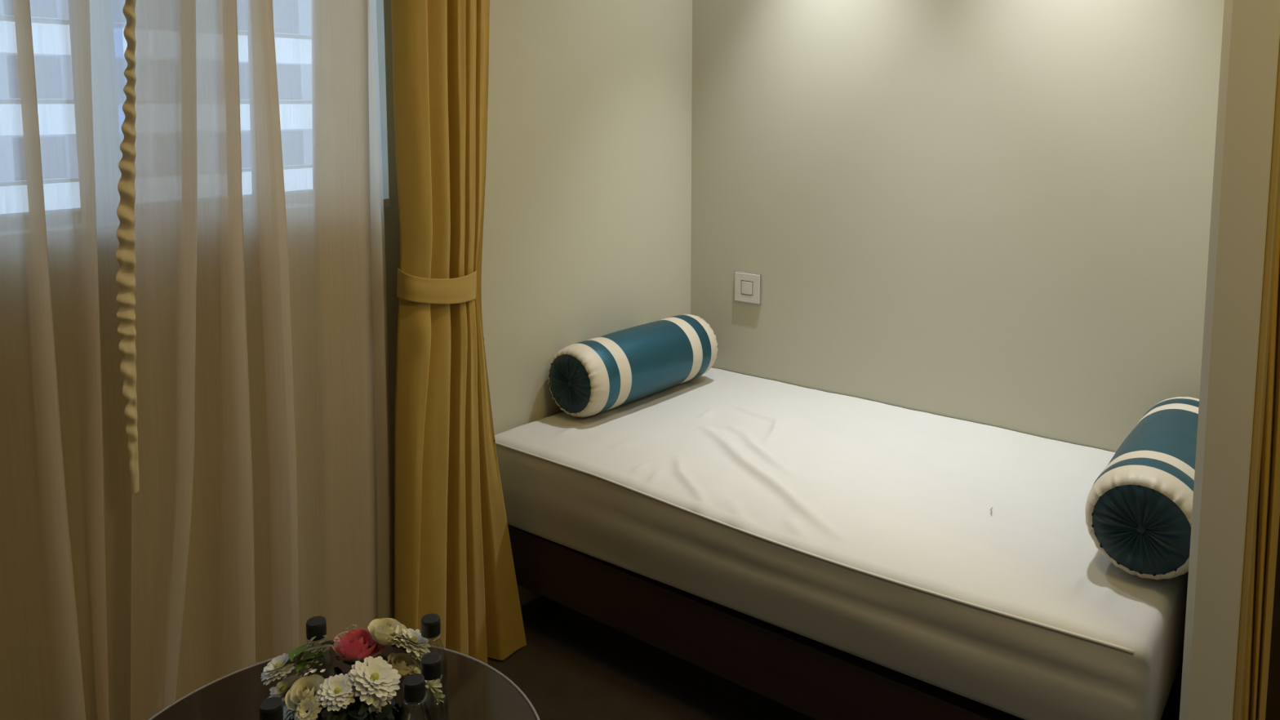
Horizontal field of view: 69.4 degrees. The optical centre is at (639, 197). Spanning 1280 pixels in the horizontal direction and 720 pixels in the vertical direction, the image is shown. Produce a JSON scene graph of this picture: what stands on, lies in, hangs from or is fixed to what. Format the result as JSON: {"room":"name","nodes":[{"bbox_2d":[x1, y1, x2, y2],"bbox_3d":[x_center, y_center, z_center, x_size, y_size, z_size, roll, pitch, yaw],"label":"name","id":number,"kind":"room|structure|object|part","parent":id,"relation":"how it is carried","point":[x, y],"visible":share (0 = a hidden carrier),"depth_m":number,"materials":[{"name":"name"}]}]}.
{"room":"bedroom","nodes":[
{"label":"bedroom","id":0,"kind":"room"},
{"bbox_2d":[376,0,692,618],"bbox_3d":[-1.504,0.125,1.453,0.220,2.600,5.200,5,7,38],"label":"wall","id":1,"kind":"structure","parent":0,"point":[587,221],"depth_m":2.94,"materials":[{"name":"paint"}]},
{"bbox_2d":[383,197,390,207],"bbox_3d":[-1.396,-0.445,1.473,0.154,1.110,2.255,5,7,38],"label":"window sill","id":2,"kind":"structure","parent":1,"relation":"in","point":[386,201],"depth_m":2.35,"materials":[{"name":"stone"}]},
{"bbox_2d":[391,0,526,663],"bbox_3d":[-0.503,0.081,2.402,0.141,2.475,0.447,4,7,32],"label":"curtain","id":3,"kind":"object","parent":1,"relation":"attached to","point":[454,560],"visible":0.96,"depth_m":2.35,"materials":[{"name":"yellow fabric"}]},
{"bbox_3d":[-1.025,-1.115,1.639,0.024,0.024,2.080,5,7,38],"label":"rail","id":4,"kind":"object","parent":1,"relation":"attached to","visible":0},
{"bbox_2d":[0,0,131,719],"bbox_3d":[-1.056,0.138,1.694,0.135,2.475,0.795,5,7,38],"label":"sheer curtain","id":5,"kind":"object","parent":4,"relation":"hanging from","point":[65,493],"visible":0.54,"depth_m":1.71,"materials":[{"name":"fabric"}]},
{"bbox_2d":[115,0,391,719],"bbox_3d":[-0.800,0.108,1.983,0.125,2.475,0.685,5,7,38],"label":"sheer curtain","id":6,"kind":"object","parent":4,"relation":"hanging from","point":[251,277],"visible":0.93,"depth_m":1.98,"materials":[{"name":"fabric"}]},
{"bbox_2d":[487,595,758,719],"bbox_3d":[0.176,1.589,0.400,4.500,0.100,5.400,5,7,38],"label":"floor","id":7,"kind":"structure","parent":0,"point":[565,674],"depth_m":2.53,"materials":[{"name":"brown wood"}]},
{"bbox_2d":[146,644,539,719],"bbox_3d":[-0.494,1.155,1.445,0.701,0.552,0.701,5,7,38],"label":"coffee table","id":8,"kind":"object","parent":7,"relation":"on","point":[473,689],"visible":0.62,"depth_m":1.61,"materials":[{"name":"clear glass"}]},
{"bbox_2d":[258,697,283,719],"bbox_3d":[-0.500,0.790,1.264,0.050,0.212,0.050,5,7,38],"label":"water bottle","id":9,"kind":"object","parent":8,"relation":"on","point":[272,708],"visible":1,"depth_m":1.25,"materials":[{"name":"plastic"}]},
{"bbox_2d":[306,615,326,640],"bbox_3d":[-0.509,0.770,1.464,0.050,0.212,0.050,5,7,38],"label":"water bottle","id":10,"kind":"object","parent":8,"relation":"on","point":[316,626],"visible":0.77,"depth_m":1.45,"materials":[{"name":"plastic"}]},
{"bbox_2d":[260,617,444,719],"bbox_3d":[-0.436,0.778,1.401,0.231,0.209,0.256,5,7,38],"label":"flower arrangement","id":11,"kind":"object","parent":8,"relation":"on","point":[366,691],"visible":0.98,"depth_m":1.39,"materials":[{"name":"white plant"}]},
{"bbox_2d":[403,673,425,702],"bbox_3d":[-0.319,0.785,1.316,0.050,0.212,0.050,5,7,38],"label":"water bottle","id":12,"kind":"object","parent":8,"relation":"on","point":[414,684],"visible":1,"depth_m":1.30,"materials":[{"name":"plastic"}]},
{"bbox_2d":[420,653,441,680],"bbox_3d":[-0.306,0.780,1.366,0.050,0.212,0.050,5,7,38],"label":"water bottle","id":13,"kind":"object","parent":8,"relation":"on","point":[430,663],"visible":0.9,"depth_m":1.35,"materials":[{"name":"plastic"}]},
{"bbox_2d":[421,613,440,638],"bbox_3d":[-0.331,0.769,1.471,0.050,0.212,0.050,5,7,38],"label":"water bottle","id":14,"kind":"object","parent":8,"relation":"on","point":[430,623],"visible":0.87,"depth_m":1.45,"materials":[{"name":"plastic"}]},
{"bbox_2d":[507,524,1182,719],"bbox_3d":[0.559,1.146,2.608,1.670,0.335,0.965,5,7,38],"label":"bed base","id":15,"kind":"object","parent":7,"relation":"on","point":[761,669],"visible":0.18,"depth_m":2.30,"materials":[{"name":"brown wood"}]},
{"bbox_2d":[494,367,1188,719],"bbox_3d":[0.531,0.838,2.588,1.746,0.275,1.014,5,7,38],"label":"mattress","id":16,"kind":"object","parent":15,"relation":"on","point":[868,530],"visible":0.91,"depth_m":2.23,"materials":[{"name":"white fabric"}]},
{"bbox_2d":[547,314,717,417],"bbox_3d":[-0.008,0.544,3.069,0.232,0.231,0.664,5,8,41],"label":"bolster cushion","id":17,"kind":"object","parent":16,"relation":"on","point":[593,376],"visible":1,"depth_m":2.91,"materials":[{"name":"teal fabric"}]},
{"bbox_3d":[-0.009,0.544,3.069,0.241,0.232,0.323,5,7,38],"label":"panel","id":18,"kind":"part","parent":17,"relation":"part of","materials":[{"name":"teal fabric"}]},
{"bbox_2d":[1085,396,1199,580],"bbox_3d":[1.215,0.641,2.121,0.232,0.231,0.698,5,7,38],"label":"bolster cushion","id":19,"kind":"object","parent":16,"relation":"on","point":[1139,508],"visible":0.7,"depth_m":1.88,"materials":[{"name":"teal fabric"}]},
{"bbox_3d":[1.215,0.641,2.121,0.231,0.231,0.347,5,7,38],"label":"panel","id":20,"kind":"part","parent":19,"relation":"part of","materials":[{"name":"teal fabric"}]},
{"bbox_3d":[1.213,1.114,2.107,0.030,0.170,0.935,5,7,38],"label":"panel","id":21,"kind":"part","parent":15,"relation":"part of","materials":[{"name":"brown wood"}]},
{"bbox_2d":[690,0,1224,452],"bbox_3d":[1.863,0.045,2.235,4.700,2.600,0.200,5,7,38],"label":"wall","id":22,"kind":"structure","parent":0,"point":[996,213],"depth_m":2.80,"materials":[{"name":"paint"}]},
{"bbox_2d":[734,271,761,304],"bbox_3d":[0.383,0.320,3.295,0.107,0.109,0.016,5,7,38],"label":"light switch","id":23,"kind":"object","parent":22,"relation":"attached to","point":[748,286],"visible":1,"depth_m":3.29,"materials":[{"name":"white plastic"}]},
{"bbox_2d":[1178,0,1279,719],"bbox_3d":[1.276,0.080,1.891,0.075,2.600,1.069,5,7,38],"label":"wall partition","id":24,"kind":"structure","parent":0,"point":[1251,32],"depth_m":1.49,"materials":[{"name":"paint"}]},
{"bbox_2d":[1232,40,1279,719],"bbox_3d":[1.014,0.121,1.490,0.010,2.600,0.060,5,7,38],"label":"curtain","id":25,"kind":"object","parent":24,"relation":"attached to","point":[1274,184],"depth_m":1.49,"materials":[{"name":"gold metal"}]},
{"bbox_2d":[1242,194,1279,719],"bbox_3d":[1.054,0.152,1.552,0.079,2.475,0.046,5,7,38],"label":"curtain","id":26,"kind":"object","parent":24,"relation":"hanging from","point":[1268,498],"visible":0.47,"depth_m":1.57,"materials":[{"name":"yellow fabric"}]},
{"bbox_2d":[1265,516,1279,719],"bbox_3d":[1.515,0.130,1.400,0.908,2.600,0.050,5,7,38],"label":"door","id":27,"kind":"structure","parent":24,"relation":"in","point":[1273,703],"depth_m":1.71,"materials":[{"name":"brown wood"}]}
]}

